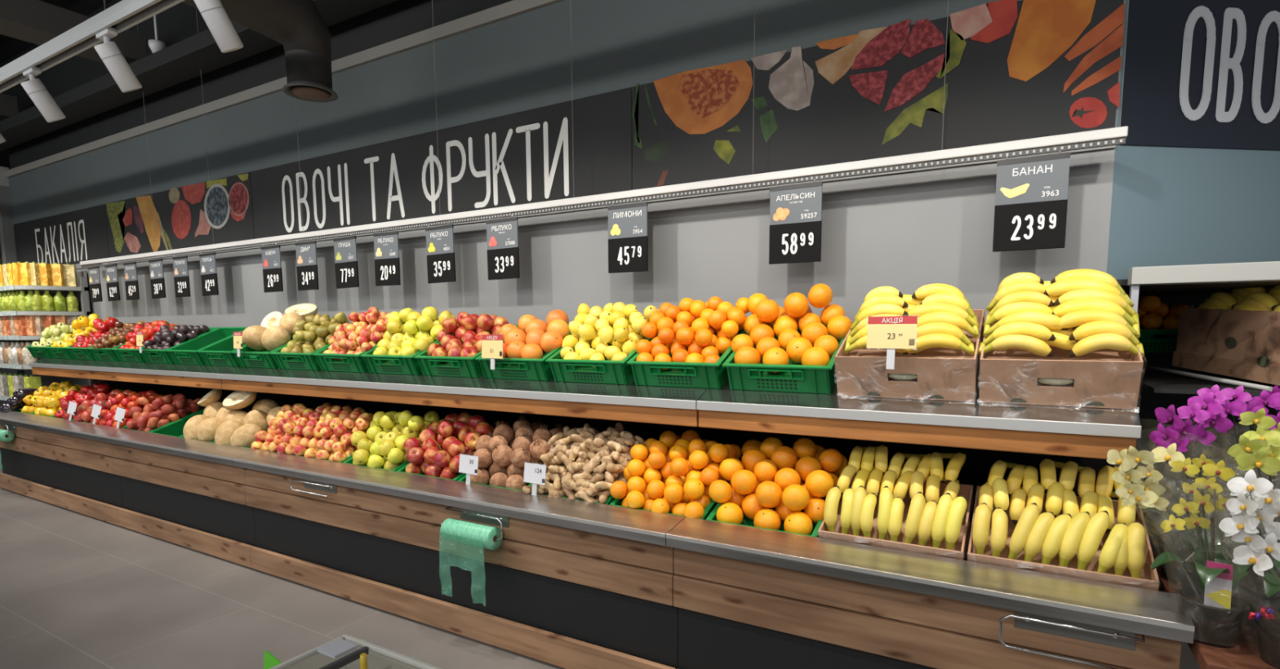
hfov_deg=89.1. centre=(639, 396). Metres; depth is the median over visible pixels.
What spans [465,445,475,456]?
apple
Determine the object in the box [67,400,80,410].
pepper
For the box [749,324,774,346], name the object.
orange
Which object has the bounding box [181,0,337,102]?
ventilation duct
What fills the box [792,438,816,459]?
orange
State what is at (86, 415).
tomato
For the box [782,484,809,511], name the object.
orange
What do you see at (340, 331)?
apple
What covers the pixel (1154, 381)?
shelf
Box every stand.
[0,411,125,525]
[100,429,260,568]
[232,450,685,668]
[666,517,1195,668]
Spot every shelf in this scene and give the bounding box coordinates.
[29,358,234,389]
[218,365,706,426]
[696,374,1141,459]
[1142,369,1279,396]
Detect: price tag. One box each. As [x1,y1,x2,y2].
[87,266,102,302]
[104,263,120,301]
[123,261,139,300]
[148,257,166,298]
[172,255,190,297]
[199,252,218,296]
[261,244,283,293]
[295,240,319,290]
[333,234,359,288]
[373,231,400,286]
[425,222,456,284]
[485,216,519,279]
[607,200,648,273]
[768,179,822,264]
[992,150,1071,252]
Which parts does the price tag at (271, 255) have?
price panel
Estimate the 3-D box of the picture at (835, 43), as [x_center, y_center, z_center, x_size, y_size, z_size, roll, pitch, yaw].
[0.784,-1.397,2.575,0.183,0.042,0.001,3,7,30]
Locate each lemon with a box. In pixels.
[560,346,573,359]
[561,334,578,349]
[563,351,579,359]
[568,320,582,335]
[573,313,586,324]
[574,340,590,355]
[577,303,591,315]
[577,324,596,340]
[578,337,593,346]
[578,348,595,359]
[583,314,598,329]
[589,306,603,319]
[590,352,604,368]
[591,336,602,350]
[595,318,609,331]
[595,342,608,357]
[598,324,613,344]
[599,310,612,324]
[603,302,613,312]
[604,346,621,360]
[607,311,625,324]
[611,338,625,351]
[611,351,627,360]
[612,302,626,313]
[613,317,628,331]
[613,326,628,342]
[622,304,637,318]
[622,340,635,355]
[626,332,643,343]
[627,324,633,333]
[629,311,643,324]
[631,315,647,333]
[644,305,657,319]
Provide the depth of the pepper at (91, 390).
5.26 m
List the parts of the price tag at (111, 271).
price panel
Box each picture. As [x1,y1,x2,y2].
[106,201,125,253]
[122,208,132,226]
[124,232,140,253]
[133,205,143,233]
[136,195,160,252]
[156,212,168,250]
[162,227,172,249]
[168,187,179,204]
[171,200,191,239]
[181,182,204,204]
[195,208,210,236]
[204,183,230,229]
[206,177,226,188]
[206,186,227,226]
[228,182,248,216]
[230,184,247,214]
[231,211,245,222]
[237,173,248,181]
[263,259,268,266]
[297,255,302,264]
[335,252,341,261]
[375,248,382,257]
[427,242,435,252]
[488,236,497,246]
[610,224,620,235]
[631,83,639,142]
[633,132,642,149]
[643,140,669,162]
[644,83,657,125]
[653,59,752,134]
[656,169,668,186]
[678,69,739,118]
[713,140,735,164]
[727,124,740,131]
[751,49,787,70]
[751,96,768,110]
[759,110,777,142]
[768,46,813,111]
[773,207,789,221]
[815,26,887,84]
[815,34,857,49]
[848,70,888,105]
[851,18,910,70]
[882,84,947,144]
[884,53,945,111]
[900,18,945,57]
[935,28,966,79]
[950,4,992,40]
[970,0,1017,43]
[1000,183,1029,198]
[1007,0,1096,81]
[1063,23,1124,92]
[1064,3,1124,61]
[1069,97,1106,128]
[1071,55,1121,96]
[1071,106,1094,118]
[1107,81,1119,107]
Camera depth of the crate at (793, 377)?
2.31 m
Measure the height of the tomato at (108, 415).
0.069 m
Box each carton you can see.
[0,263,6,286]
[0,315,3,335]
[0,315,7,335]
[2,262,9,285]
[4,315,11,335]
[6,262,13,285]
[8,315,15,335]
[11,262,22,285]
[13,315,19,335]
[17,315,26,336]
[19,262,31,285]
[24,315,36,336]
[29,262,40,285]
[34,315,44,336]
[38,262,52,285]
[43,315,55,328]
[49,262,64,286]
[54,315,67,325]
[62,263,78,287]
[66,315,79,325]
[817,475,973,560]
[834,309,984,402]
[967,485,1159,591]
[978,311,1143,409]
[1172,304,1279,386]
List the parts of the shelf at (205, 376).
steel shelf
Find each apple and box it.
[250,440,262,449]
[254,431,267,443]
[260,441,271,451]
[263,432,276,442]
[267,425,278,434]
[267,441,279,452]
[268,419,273,426]
[272,435,284,443]
[273,416,283,427]
[275,410,284,418]
[275,428,285,435]
[276,442,288,453]
[277,418,290,431]
[280,404,292,412]
[281,434,293,444]
[283,422,295,434]
[284,410,296,422]
[284,443,296,455]
[289,436,302,444]
[290,414,302,426]
[292,404,305,412]
[293,424,304,435]
[293,444,306,456]
[295,405,307,416]
[295,417,308,426]
[299,437,310,448]
[302,408,312,420]
[302,426,314,438]
[304,448,318,458]
[306,419,317,427]
[307,437,319,448]
[308,411,321,422]
[312,426,322,438]
[315,405,324,414]
[315,420,324,427]
[315,439,326,451]
[315,449,329,460]
[319,413,326,420]
[320,426,333,438]
[322,403,332,407]
[322,406,332,413]
[323,350,332,353]
[323,418,332,427]
[323,440,336,452]
[325,412,338,419]
[328,336,336,345]
[328,344,333,351]
[328,453,333,461]
[329,417,342,430]
[329,434,341,442]
[330,349,340,360]
[330,405,343,415]
[332,341,340,351]
[332,441,346,453]
[332,451,346,462]
[333,329,346,338]
[333,424,346,436]
[334,324,345,331]
[335,333,346,342]
[337,338,347,349]
[337,351,347,360]
[337,413,350,421]
[340,409,351,414]
[340,433,351,446]
[342,405,353,412]
[342,417,355,429]
[344,324,355,333]
[344,338,356,350]
[344,445,355,452]
[344,450,353,457]
[346,330,355,339]
[346,350,354,354]
[346,428,352,434]
[347,311,359,322]
[348,332,359,342]
[349,410,361,421]
[351,426,365,433]
[351,431,367,446]
[352,448,369,465]
[353,350,362,354]
[353,407,364,413]
[355,321,368,328]
[355,326,365,335]
[355,335,368,346]
[355,417,368,430]
[356,438,373,453]
[358,311,368,322]
[358,413,371,422]
[359,328,371,340]
[360,342,373,351]
[365,312,377,324]
[365,324,374,330]
[366,426,383,441]
[367,306,378,315]
[368,342,377,346]
[368,454,385,468]
[369,324,381,333]
[369,420,382,429]
[369,440,382,456]
[370,331,382,342]
[372,346,387,361]
[373,411,386,426]
[373,431,387,441]
[376,321,386,332]
[376,338,390,351]
[377,311,386,319]
[377,440,396,457]
[379,413,395,429]
[382,330,394,341]
[382,423,396,432]
[383,431,399,444]
[383,460,399,470]
[386,320,402,333]
[386,411,396,416]
[387,311,404,324]
[387,340,401,350]
[387,346,401,361]
[387,448,404,463]
[391,333,404,342]
[391,423,404,435]
[393,412,401,424]
[395,435,409,450]
[397,410,413,426]
[398,307,413,322]
[399,324,404,334]
[399,450,407,464]
[400,337,416,348]
[400,345,416,355]
[402,333,415,341]
[402,425,419,437]
[403,437,421,452]
[404,320,418,334]
[404,463,422,475]
[406,311,421,321]
[406,447,424,465]
[408,415,424,431]
[413,337,430,352]
[414,329,430,339]
[416,315,432,331]
[417,333,434,344]
[418,429,437,444]
[419,420,432,432]
[420,460,431,474]
[422,306,438,322]
[422,438,439,452]
[422,446,439,464]
[424,411,439,422]
[425,464,443,477]
[426,343,441,355]
[426,421,439,437]
[430,324,443,341]
[431,347,448,363]
[432,320,440,326]
[433,450,451,468]
[436,328,453,342]
[436,434,453,446]
[437,421,454,437]
[438,311,455,324]
[439,419,454,424]
[440,335,457,350]
[440,466,457,479]
[441,317,457,333]
[442,435,458,452]
[444,413,458,422]
[445,338,462,353]
[447,346,462,362]
[447,440,466,457]
[448,455,460,473]
[453,420,468,436]
[454,326,466,342]
[456,311,470,326]
[457,412,472,424]
[457,426,475,443]
[460,346,478,357]
[461,315,477,331]
[461,330,476,343]
[462,338,475,349]
[464,431,481,450]
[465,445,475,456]
[468,415,485,430]
[470,314,479,319]
[474,337,481,352]
[475,326,491,334]
[475,330,490,341]
[475,422,492,435]
[476,313,494,330]
[488,315,497,319]
[491,324,502,334]
[493,316,508,325]
[495,422,511,427]
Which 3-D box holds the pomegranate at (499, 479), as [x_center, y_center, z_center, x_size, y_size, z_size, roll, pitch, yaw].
[-0.621,0.374,2.877,0.087,0.109,0.088,-3,6,-19]
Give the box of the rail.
[80,0,1128,267]
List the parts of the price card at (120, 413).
clip leg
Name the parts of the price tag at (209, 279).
price panel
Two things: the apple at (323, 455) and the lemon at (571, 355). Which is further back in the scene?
the apple at (323, 455)
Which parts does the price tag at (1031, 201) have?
price panel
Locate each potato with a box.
[126,420,138,429]
[128,406,142,417]
[133,411,141,421]
[136,396,151,405]
[136,415,148,427]
[137,425,146,431]
[139,410,150,416]
[142,404,154,413]
[143,426,156,431]
[146,417,159,428]
[148,410,163,419]
[151,398,164,409]
[156,419,169,427]
[160,404,176,414]
[161,395,172,405]
[161,414,172,422]
[168,413,180,422]
[173,394,186,399]
[174,397,185,408]
[176,408,187,417]
[182,403,191,413]
[185,399,193,404]
[189,402,200,413]
[192,398,200,402]
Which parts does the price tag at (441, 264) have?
price panel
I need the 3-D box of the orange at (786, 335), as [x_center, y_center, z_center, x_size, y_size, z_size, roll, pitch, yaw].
[0.559,-0.208,2.430,0.086,0.085,0.084,1,6,12]
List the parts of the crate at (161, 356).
handle frame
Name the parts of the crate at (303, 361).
handle frame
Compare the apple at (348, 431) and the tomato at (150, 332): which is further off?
the tomato at (150, 332)
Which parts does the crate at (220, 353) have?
handle frame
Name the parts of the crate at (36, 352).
handle frame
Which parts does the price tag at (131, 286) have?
price panel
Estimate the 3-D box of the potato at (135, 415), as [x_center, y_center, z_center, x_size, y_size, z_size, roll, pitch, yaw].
[-3.537,0.150,4.588,0.060,0.081,0.066,-3,7,-24]
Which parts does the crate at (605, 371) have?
handle frame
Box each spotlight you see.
[0,133,5,143]
[20,66,65,122]
[93,26,142,93]
[193,0,243,53]
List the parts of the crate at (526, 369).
handle frame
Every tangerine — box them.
[609,480,628,499]
[621,497,628,506]
[622,466,632,480]
[626,459,645,476]
[626,475,646,493]
[626,490,644,509]
[630,444,648,461]
[635,339,652,354]
[635,352,653,361]
[641,322,657,338]
[641,498,655,511]
[642,457,660,472]
[642,488,653,501]
[643,467,661,484]
[644,438,657,453]
[646,480,665,499]
[648,311,665,326]
[648,440,666,455]
[648,450,666,468]
[650,336,666,347]
[650,498,670,513]
[651,343,669,359]
[653,352,671,370]
[657,317,674,331]
[657,328,675,343]
[658,302,671,317]
[659,431,677,448]
[660,462,673,479]
[661,476,666,483]
[662,496,680,513]
[663,483,684,503]
[665,305,680,321]
[665,452,671,462]
[665,475,683,487]
[666,333,677,349]
[668,444,687,461]
[670,342,687,355]
[670,457,688,476]
[671,349,688,362]
[671,502,687,515]
[672,320,689,334]
[674,438,689,449]
[675,327,694,345]
[676,311,692,325]
[679,297,693,313]
[680,475,685,488]
[680,493,691,503]
[681,430,699,442]
[683,478,704,499]
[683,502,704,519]
[684,470,701,482]
[685,352,704,362]
[685,448,690,460]
[685,458,700,475]
[687,342,704,355]
[688,439,706,453]
[688,449,708,470]
[689,300,707,318]
[690,313,697,326]
[690,493,710,510]
[691,318,709,334]
[694,328,712,346]
[699,467,718,486]
[700,308,713,325]
[701,346,719,359]
[703,354,722,366]
[703,462,722,479]
[703,484,711,501]
[704,333,717,347]
[705,440,717,452]
[705,451,719,464]
[706,296,723,311]
[708,310,726,328]
[708,443,728,462]
[709,326,715,334]
[712,328,719,333]
[715,336,732,354]
[716,328,735,341]
[717,301,733,315]
[721,320,738,337]
[724,444,736,458]
[726,307,745,326]
[731,444,742,459]
[735,297,749,314]
[737,315,746,331]
[1137,302,1146,318]
[1138,295,1160,312]
[1140,313,1163,328]
[1146,302,1168,317]
[1162,315,1179,328]
[1168,304,1189,315]
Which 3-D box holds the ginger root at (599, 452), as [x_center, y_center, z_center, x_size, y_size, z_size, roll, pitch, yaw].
[-0.180,0.260,2.684,0.074,0.078,0.056,0,6,7]
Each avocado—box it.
[143,339,155,347]
[153,334,164,343]
[154,331,160,335]
[160,324,169,331]
[160,328,171,334]
[160,331,171,340]
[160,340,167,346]
[165,335,175,343]
[170,328,178,338]
[173,324,181,329]
[173,341,182,346]
[175,332,186,341]
[177,324,189,334]
[186,332,197,339]
[191,325,201,333]
[191,329,199,336]
[199,324,209,333]
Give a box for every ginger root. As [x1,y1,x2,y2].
[522,485,537,493]
[531,475,550,485]
[537,485,548,493]
[538,480,555,497]
[541,453,551,466]
[546,444,558,458]
[546,472,560,490]
[547,432,564,445]
[547,465,565,474]
[548,451,568,466]
[548,488,567,497]
[552,439,570,449]
[556,444,568,457]
[556,464,568,472]
[558,433,576,445]
[558,471,568,479]
[560,455,576,474]
[560,471,576,484]
[561,483,573,490]
[562,428,579,439]
[563,426,570,432]
[563,478,583,491]
[564,488,576,499]
[565,441,581,456]
[568,446,580,462]
[569,434,587,443]
[570,461,586,471]
[572,469,591,481]
[574,427,583,433]
[574,487,586,498]
[575,470,583,474]
[575,479,595,488]
[576,451,586,462]
[576,490,597,502]
[578,443,595,459]
[579,427,596,436]
[582,455,601,473]
[583,423,599,434]
[583,430,595,439]
[583,457,590,464]
[584,438,603,452]
[584,486,600,496]
[585,472,604,484]
[588,449,604,462]
[591,466,606,473]
[593,438,615,451]
[594,430,612,438]
[594,481,613,489]
[596,462,607,473]
[596,490,607,503]
[597,433,605,438]
[600,444,609,457]
[600,456,616,464]
[601,489,611,497]
[604,471,613,483]
[605,462,624,473]
[606,440,630,453]
[607,426,620,437]
[607,431,620,439]
[608,435,625,441]
[610,451,629,466]
[610,471,623,478]
[613,478,627,484]
[615,422,623,431]
[615,437,633,446]
[620,431,632,437]
[621,445,631,462]
[624,432,635,446]
[627,440,639,449]
[633,435,644,442]
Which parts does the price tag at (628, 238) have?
price panel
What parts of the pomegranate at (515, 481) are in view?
stem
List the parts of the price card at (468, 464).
clip leg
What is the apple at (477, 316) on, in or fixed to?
on the crate at (460, 366)
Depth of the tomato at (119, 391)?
5.06 m
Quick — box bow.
[1247,605,1275,620]
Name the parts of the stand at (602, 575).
recessed panel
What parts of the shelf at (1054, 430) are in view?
steel shelf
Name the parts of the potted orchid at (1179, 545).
flower, flower, flower, pot, flower stem, flower, flower stem, flower, flower, flower, flower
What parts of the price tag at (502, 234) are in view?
price panel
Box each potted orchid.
[1106,443,1271,595]
[1135,392,1233,582]
[1150,453,1253,648]
[1196,384,1279,578]
[1218,469,1279,664]
[1224,408,1279,631]
[1264,392,1279,429]
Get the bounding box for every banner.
[13,204,109,264]
[104,172,254,257]
[250,87,632,239]
[631,0,1124,190]
[1120,0,1279,150]
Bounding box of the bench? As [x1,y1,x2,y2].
[1151,551,1279,668]
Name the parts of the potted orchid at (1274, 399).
flower, flower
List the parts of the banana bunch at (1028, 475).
crown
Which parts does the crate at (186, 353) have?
handle frame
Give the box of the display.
[1118,261,1279,466]
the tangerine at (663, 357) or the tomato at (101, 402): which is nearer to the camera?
the tangerine at (663, 357)
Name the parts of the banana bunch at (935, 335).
crown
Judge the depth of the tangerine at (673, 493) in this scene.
2.40 m
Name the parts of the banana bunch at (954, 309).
crown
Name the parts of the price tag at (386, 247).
price panel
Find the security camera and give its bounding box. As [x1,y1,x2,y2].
[147,15,165,53]
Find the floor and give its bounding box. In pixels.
[0,453,1200,668]
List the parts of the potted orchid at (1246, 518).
flower, flower, flower, flower, flower, flower, flower, flower, flower stem, flower, flower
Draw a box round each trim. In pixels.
[4,0,564,177]
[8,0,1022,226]
[72,145,1115,269]
[1115,279,1279,297]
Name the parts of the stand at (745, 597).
recessed panel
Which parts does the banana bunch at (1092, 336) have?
crown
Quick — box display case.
[268,634,443,668]
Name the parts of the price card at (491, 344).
clip leg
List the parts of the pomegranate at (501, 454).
stem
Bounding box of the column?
[0,166,24,375]
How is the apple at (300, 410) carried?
on the apple
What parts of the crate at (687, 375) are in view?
handle frame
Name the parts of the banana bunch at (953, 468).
crown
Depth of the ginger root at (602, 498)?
2.53 m
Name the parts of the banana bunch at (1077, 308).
crown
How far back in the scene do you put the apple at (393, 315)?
3.54 m
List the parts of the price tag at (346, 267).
price panel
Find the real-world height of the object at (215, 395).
0.132 m
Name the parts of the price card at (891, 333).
clip leg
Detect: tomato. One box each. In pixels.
[73,412,84,422]
[76,404,88,413]
[80,400,90,405]
[80,411,93,422]
[86,405,93,412]
[88,399,97,406]
[93,338,101,343]
[93,417,101,424]
[95,392,107,400]
[95,400,107,409]
[96,343,105,349]
[98,417,106,426]
[100,408,109,417]
[101,338,108,344]
[103,340,113,346]
[104,411,115,421]
[105,398,114,408]
[106,419,114,426]
[107,394,116,399]
[110,397,119,404]
[110,404,118,410]
[111,336,119,344]
[112,421,125,427]
[113,389,124,394]
[115,321,124,328]
[115,332,121,337]
[115,393,126,402]
[117,335,126,342]
[117,403,127,408]
[120,397,131,407]
[121,330,129,336]
[122,390,133,394]
[123,417,128,424]
[124,408,130,417]
[126,332,133,339]
[127,391,137,396]
[127,400,139,408]
[128,323,137,328]
[128,337,136,345]
[129,326,133,332]
[130,393,142,401]
[131,332,136,337]
[133,324,143,328]
[133,327,143,333]
[141,328,149,333]
[142,332,149,341]
[145,390,155,398]
[146,328,156,337]
[147,393,159,399]
[147,398,155,404]
[151,320,159,325]
[159,320,170,328]
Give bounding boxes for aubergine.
[0,403,7,412]
[1,403,32,412]
[6,395,16,404]
[9,396,25,405]
[13,388,28,395]
[15,388,36,396]
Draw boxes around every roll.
[0,429,14,441]
[440,518,502,550]
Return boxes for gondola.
[0,271,93,405]
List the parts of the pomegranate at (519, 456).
stem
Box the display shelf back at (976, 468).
[93,348,1144,500]
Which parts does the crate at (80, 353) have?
handle frame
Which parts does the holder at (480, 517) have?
mount plate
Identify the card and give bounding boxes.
[66,400,76,421]
[90,404,102,424]
[114,407,125,428]
[136,331,143,353]
[233,332,242,356]
[263,650,281,668]
[458,453,478,485]
[481,334,502,369]
[523,462,546,496]
[866,315,917,369]
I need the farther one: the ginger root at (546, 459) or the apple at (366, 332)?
the apple at (366, 332)
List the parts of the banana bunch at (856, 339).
crown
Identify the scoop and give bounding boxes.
[360,653,367,668]
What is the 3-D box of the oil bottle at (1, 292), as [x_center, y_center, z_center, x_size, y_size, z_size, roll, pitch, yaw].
[-6.008,-0.891,6.134,0.085,0.200,0.083,3,7,30]
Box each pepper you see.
[19,405,29,413]
[22,395,32,405]
[27,404,38,413]
[30,395,38,404]
[31,342,39,346]
[33,389,44,395]
[34,407,42,414]
[35,342,42,346]
[35,395,46,407]
[37,386,48,390]
[38,406,50,416]
[40,342,46,346]
[41,330,50,337]
[42,387,54,396]
[42,395,53,406]
[44,338,53,342]
[44,408,56,416]
[46,341,54,346]
[47,397,60,407]
[48,324,57,329]
[48,327,54,336]
[48,384,59,391]
[48,391,56,397]
[49,341,57,346]
[52,328,62,336]
[53,336,60,341]
[53,389,65,398]
[54,409,66,418]
[55,340,65,346]
[56,322,66,328]
[58,391,68,399]
[58,395,74,404]
[59,381,72,386]
[59,400,69,409]
[60,324,70,333]
[60,333,68,340]
[62,333,73,339]
[62,342,73,346]
[62,411,73,420]
[66,335,75,343]
[66,386,79,391]
[66,389,79,399]
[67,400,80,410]
[71,319,82,329]
[72,328,84,334]
[72,331,81,336]
[72,384,82,389]
[74,391,86,399]
[75,334,86,342]
[75,341,83,347]
[75,393,85,399]
[77,317,89,327]
[79,395,93,404]
[80,341,88,347]
[80,385,93,393]
[82,328,93,337]
[83,337,90,342]
[86,341,94,347]
[86,387,97,395]
[88,313,99,319]
[88,319,94,328]
[88,332,96,337]
[90,390,101,398]
[91,335,101,342]
[93,317,103,325]
[93,331,102,337]
[93,382,102,390]
[94,321,105,330]
[97,322,109,331]
[97,383,111,394]
[106,317,119,328]
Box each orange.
[708,480,732,503]
[715,502,743,524]
[719,457,743,480]
[724,487,746,509]
[730,470,757,494]
[731,333,753,352]
[733,346,760,364]
[741,493,767,519]
[742,440,761,454]
[742,448,766,474]
[743,314,767,335]
[746,480,761,495]
[747,293,768,314]
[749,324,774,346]
[753,459,777,482]
[753,508,781,530]
[755,299,779,322]
[755,337,780,359]
[755,480,782,508]
[760,437,783,460]
[762,347,789,373]
[766,306,787,328]
[770,446,797,470]
[773,315,797,337]
[773,467,800,491]
[775,501,800,521]
[777,328,800,351]
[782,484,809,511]
[783,292,808,317]
[783,511,813,535]
[786,337,813,363]
[792,306,812,324]
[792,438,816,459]
[795,456,822,481]
[798,312,821,332]
[800,484,817,499]
[801,322,828,346]
[801,346,829,365]
[804,470,833,497]
[804,497,825,523]
[808,284,832,308]
[813,335,838,358]
[813,444,825,461]
[818,448,843,472]
[820,304,845,327]
[825,472,838,497]
[826,315,853,340]
[826,454,848,476]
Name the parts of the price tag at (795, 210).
price panel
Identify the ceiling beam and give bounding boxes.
[0,0,147,64]
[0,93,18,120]
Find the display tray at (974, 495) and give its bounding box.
[965,493,976,560]
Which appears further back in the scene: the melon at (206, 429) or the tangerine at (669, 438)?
the melon at (206, 429)
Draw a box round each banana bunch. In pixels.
[823,485,876,537]
[836,464,883,497]
[844,314,915,355]
[848,445,888,477]
[849,286,908,331]
[877,485,937,546]
[880,469,924,500]
[887,452,931,483]
[901,294,924,306]
[902,304,915,312]
[902,322,974,355]
[904,293,979,337]
[911,283,971,308]
[924,474,959,503]
[929,452,965,484]
[931,493,967,550]
[972,502,1054,562]
[977,322,1055,357]
[977,478,1026,524]
[982,291,1069,337]
[986,272,1046,311]
[986,460,1038,499]
[1005,332,1076,351]
[1026,481,1079,518]
[1040,458,1095,499]
[1040,511,1128,573]
[1042,280,1050,287]
[1043,269,1133,307]
[1047,295,1061,301]
[1048,300,1057,310]
[1049,328,1073,336]
[1052,288,1140,338]
[1068,320,1144,357]
[1079,489,1135,533]
[1095,465,1130,497]
[1113,521,1146,578]
[1197,292,1238,310]
[1230,287,1266,303]
[1231,292,1279,311]
[1265,287,1275,293]
[1267,285,1279,306]
[1272,306,1279,311]
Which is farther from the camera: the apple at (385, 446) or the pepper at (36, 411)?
the pepper at (36, 411)
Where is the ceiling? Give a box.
[0,0,113,169]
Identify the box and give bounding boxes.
[0,373,8,395]
[2,373,18,396]
[7,373,19,396]
[12,374,29,391]
[17,374,29,389]
[23,375,41,389]
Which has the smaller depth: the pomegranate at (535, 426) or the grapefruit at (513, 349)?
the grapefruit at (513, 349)
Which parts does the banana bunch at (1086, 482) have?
crown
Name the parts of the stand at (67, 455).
recessed panel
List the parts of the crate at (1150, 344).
handle frame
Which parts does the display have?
post, shelf edge trim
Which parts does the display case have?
label plate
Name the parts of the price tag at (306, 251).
price panel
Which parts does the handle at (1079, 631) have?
mount plate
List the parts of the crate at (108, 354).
handle frame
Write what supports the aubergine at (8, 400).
on the aubergine at (1, 411)
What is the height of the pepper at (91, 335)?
0.082 m
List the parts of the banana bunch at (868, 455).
crown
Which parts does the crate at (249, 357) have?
handle frame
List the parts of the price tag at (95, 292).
price panel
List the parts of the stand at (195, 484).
recessed panel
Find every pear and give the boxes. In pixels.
[280,346,292,358]
[286,340,297,348]
[290,346,302,358]
[292,324,304,333]
[292,334,298,342]
[293,320,306,330]
[293,342,304,351]
[294,330,305,342]
[302,330,316,342]
[302,343,314,349]
[302,346,315,353]
[303,322,315,330]
[305,315,315,323]
[305,340,315,349]
[308,324,318,335]
[312,314,321,326]
[313,337,326,348]
[315,325,328,337]
[315,342,326,351]
[318,314,330,324]
[320,320,329,328]
[324,334,333,344]
[327,323,339,334]
[328,319,341,324]
[333,312,346,324]
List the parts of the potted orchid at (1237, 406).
flower, flower, flower, flower stem, pot, flower stem, flower, flower, flower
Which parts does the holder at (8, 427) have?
wire rod, mount plate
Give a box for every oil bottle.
[0,291,3,311]
[0,291,7,311]
[4,291,11,311]
[8,290,15,311]
[12,290,19,311]
[16,289,26,311]
[24,289,33,311]
[31,289,43,311]
[41,289,54,311]
[53,290,66,311]
[65,290,79,311]
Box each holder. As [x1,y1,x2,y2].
[0,422,17,436]
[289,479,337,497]
[440,506,509,540]
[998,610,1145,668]
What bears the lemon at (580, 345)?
in the crate at (605, 371)
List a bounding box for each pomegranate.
[470,466,489,484]
[471,451,489,471]
[473,448,493,468]
[475,431,493,450]
[488,431,507,452]
[488,462,508,477]
[489,468,508,488]
[491,441,512,466]
[493,420,514,444]
[505,469,526,490]
[506,462,524,478]
[508,438,515,448]
[510,447,530,468]
[511,431,533,452]
[512,415,531,434]
[515,422,534,440]
[523,459,542,484]
[529,438,551,461]
[529,457,544,465]
[530,420,542,431]
[532,424,551,441]
[550,423,563,436]
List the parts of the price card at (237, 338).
clip leg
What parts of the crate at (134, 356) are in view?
handle frame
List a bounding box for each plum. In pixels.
[146,345,154,354]
[151,344,160,354]
[161,345,171,349]
[163,342,173,346]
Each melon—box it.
[182,414,208,439]
[195,417,222,442]
[203,401,223,417]
[214,420,242,444]
[215,406,243,420]
[222,410,247,425]
[230,423,262,448]
[241,325,267,351]
[243,409,269,432]
[252,399,279,414]
[261,325,291,351]
[266,406,281,425]
[278,312,306,337]
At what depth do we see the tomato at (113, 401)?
4.85 m
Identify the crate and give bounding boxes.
[25,337,52,358]
[44,344,72,359]
[65,345,94,360]
[87,342,125,361]
[111,343,145,363]
[120,408,204,432]
[137,327,220,364]
[150,409,204,437]
[165,327,247,365]
[197,331,246,367]
[231,337,293,368]
[269,344,329,371]
[302,446,355,462]
[312,344,377,373]
[342,457,409,471]
[360,340,438,375]
[395,462,466,480]
[413,324,519,378]
[457,471,532,491]
[475,324,572,382]
[537,493,614,504]
[545,332,657,385]
[608,480,730,519]
[626,325,746,390]
[706,477,839,537]
[722,321,853,395]
[1137,328,1178,352]
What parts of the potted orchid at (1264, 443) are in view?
flower, flower, flower, pot, flower, flower stem, flower, flower stem, flower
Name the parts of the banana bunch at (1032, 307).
crown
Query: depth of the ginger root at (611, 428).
2.82 m
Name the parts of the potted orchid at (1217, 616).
flower, flower, flower, flower, flower, flower stem, flower, flower, flower stem, flower, pot, flower, flower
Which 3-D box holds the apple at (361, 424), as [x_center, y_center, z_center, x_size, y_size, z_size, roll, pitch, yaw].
[-1.488,0.149,3.488,0.071,0.072,0.072,-2,6,-11]
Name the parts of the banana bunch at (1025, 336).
crown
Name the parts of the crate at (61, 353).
handle frame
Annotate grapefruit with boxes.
[499,324,518,341]
[502,342,507,358]
[504,328,526,346]
[506,340,525,358]
[518,314,537,333]
[520,343,542,359]
[525,319,547,334]
[525,328,544,351]
[540,330,563,354]
[546,309,568,325]
[546,319,569,339]
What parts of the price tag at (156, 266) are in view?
price panel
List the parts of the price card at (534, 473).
clip leg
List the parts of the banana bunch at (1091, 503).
crown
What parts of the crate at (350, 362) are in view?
handle frame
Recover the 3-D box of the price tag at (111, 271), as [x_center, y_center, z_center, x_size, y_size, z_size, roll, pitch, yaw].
[-4.523,-0.979,5.577,0.221,0.330,0.013,2,6,30]
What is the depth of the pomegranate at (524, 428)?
2.99 m
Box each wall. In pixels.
[0,0,1124,328]
[1106,0,1279,279]
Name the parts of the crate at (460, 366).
handle frame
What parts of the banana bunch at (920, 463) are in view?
crown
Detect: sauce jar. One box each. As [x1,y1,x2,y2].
[0,340,5,363]
[2,340,10,364]
[6,340,15,364]
[11,340,20,364]
[16,340,26,364]
[22,340,37,364]
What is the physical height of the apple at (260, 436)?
0.073 m
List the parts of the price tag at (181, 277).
price panel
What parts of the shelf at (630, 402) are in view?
steel shelf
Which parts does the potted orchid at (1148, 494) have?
flower, flower, flower, flower, flower, flower, flower, flower, flower stem, flower, flower stem, pot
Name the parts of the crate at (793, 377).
handle frame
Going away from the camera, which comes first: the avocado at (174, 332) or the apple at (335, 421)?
the apple at (335, 421)
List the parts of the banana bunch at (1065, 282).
crown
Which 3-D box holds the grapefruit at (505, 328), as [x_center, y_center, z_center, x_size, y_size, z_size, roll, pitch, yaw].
[-0.630,-0.303,3.150,0.098,0.096,0.098,5,8,41]
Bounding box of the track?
[0,0,184,93]
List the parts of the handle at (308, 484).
mount plate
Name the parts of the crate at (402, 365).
handle frame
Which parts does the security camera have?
detector stem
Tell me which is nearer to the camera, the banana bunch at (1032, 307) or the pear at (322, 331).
the banana bunch at (1032, 307)

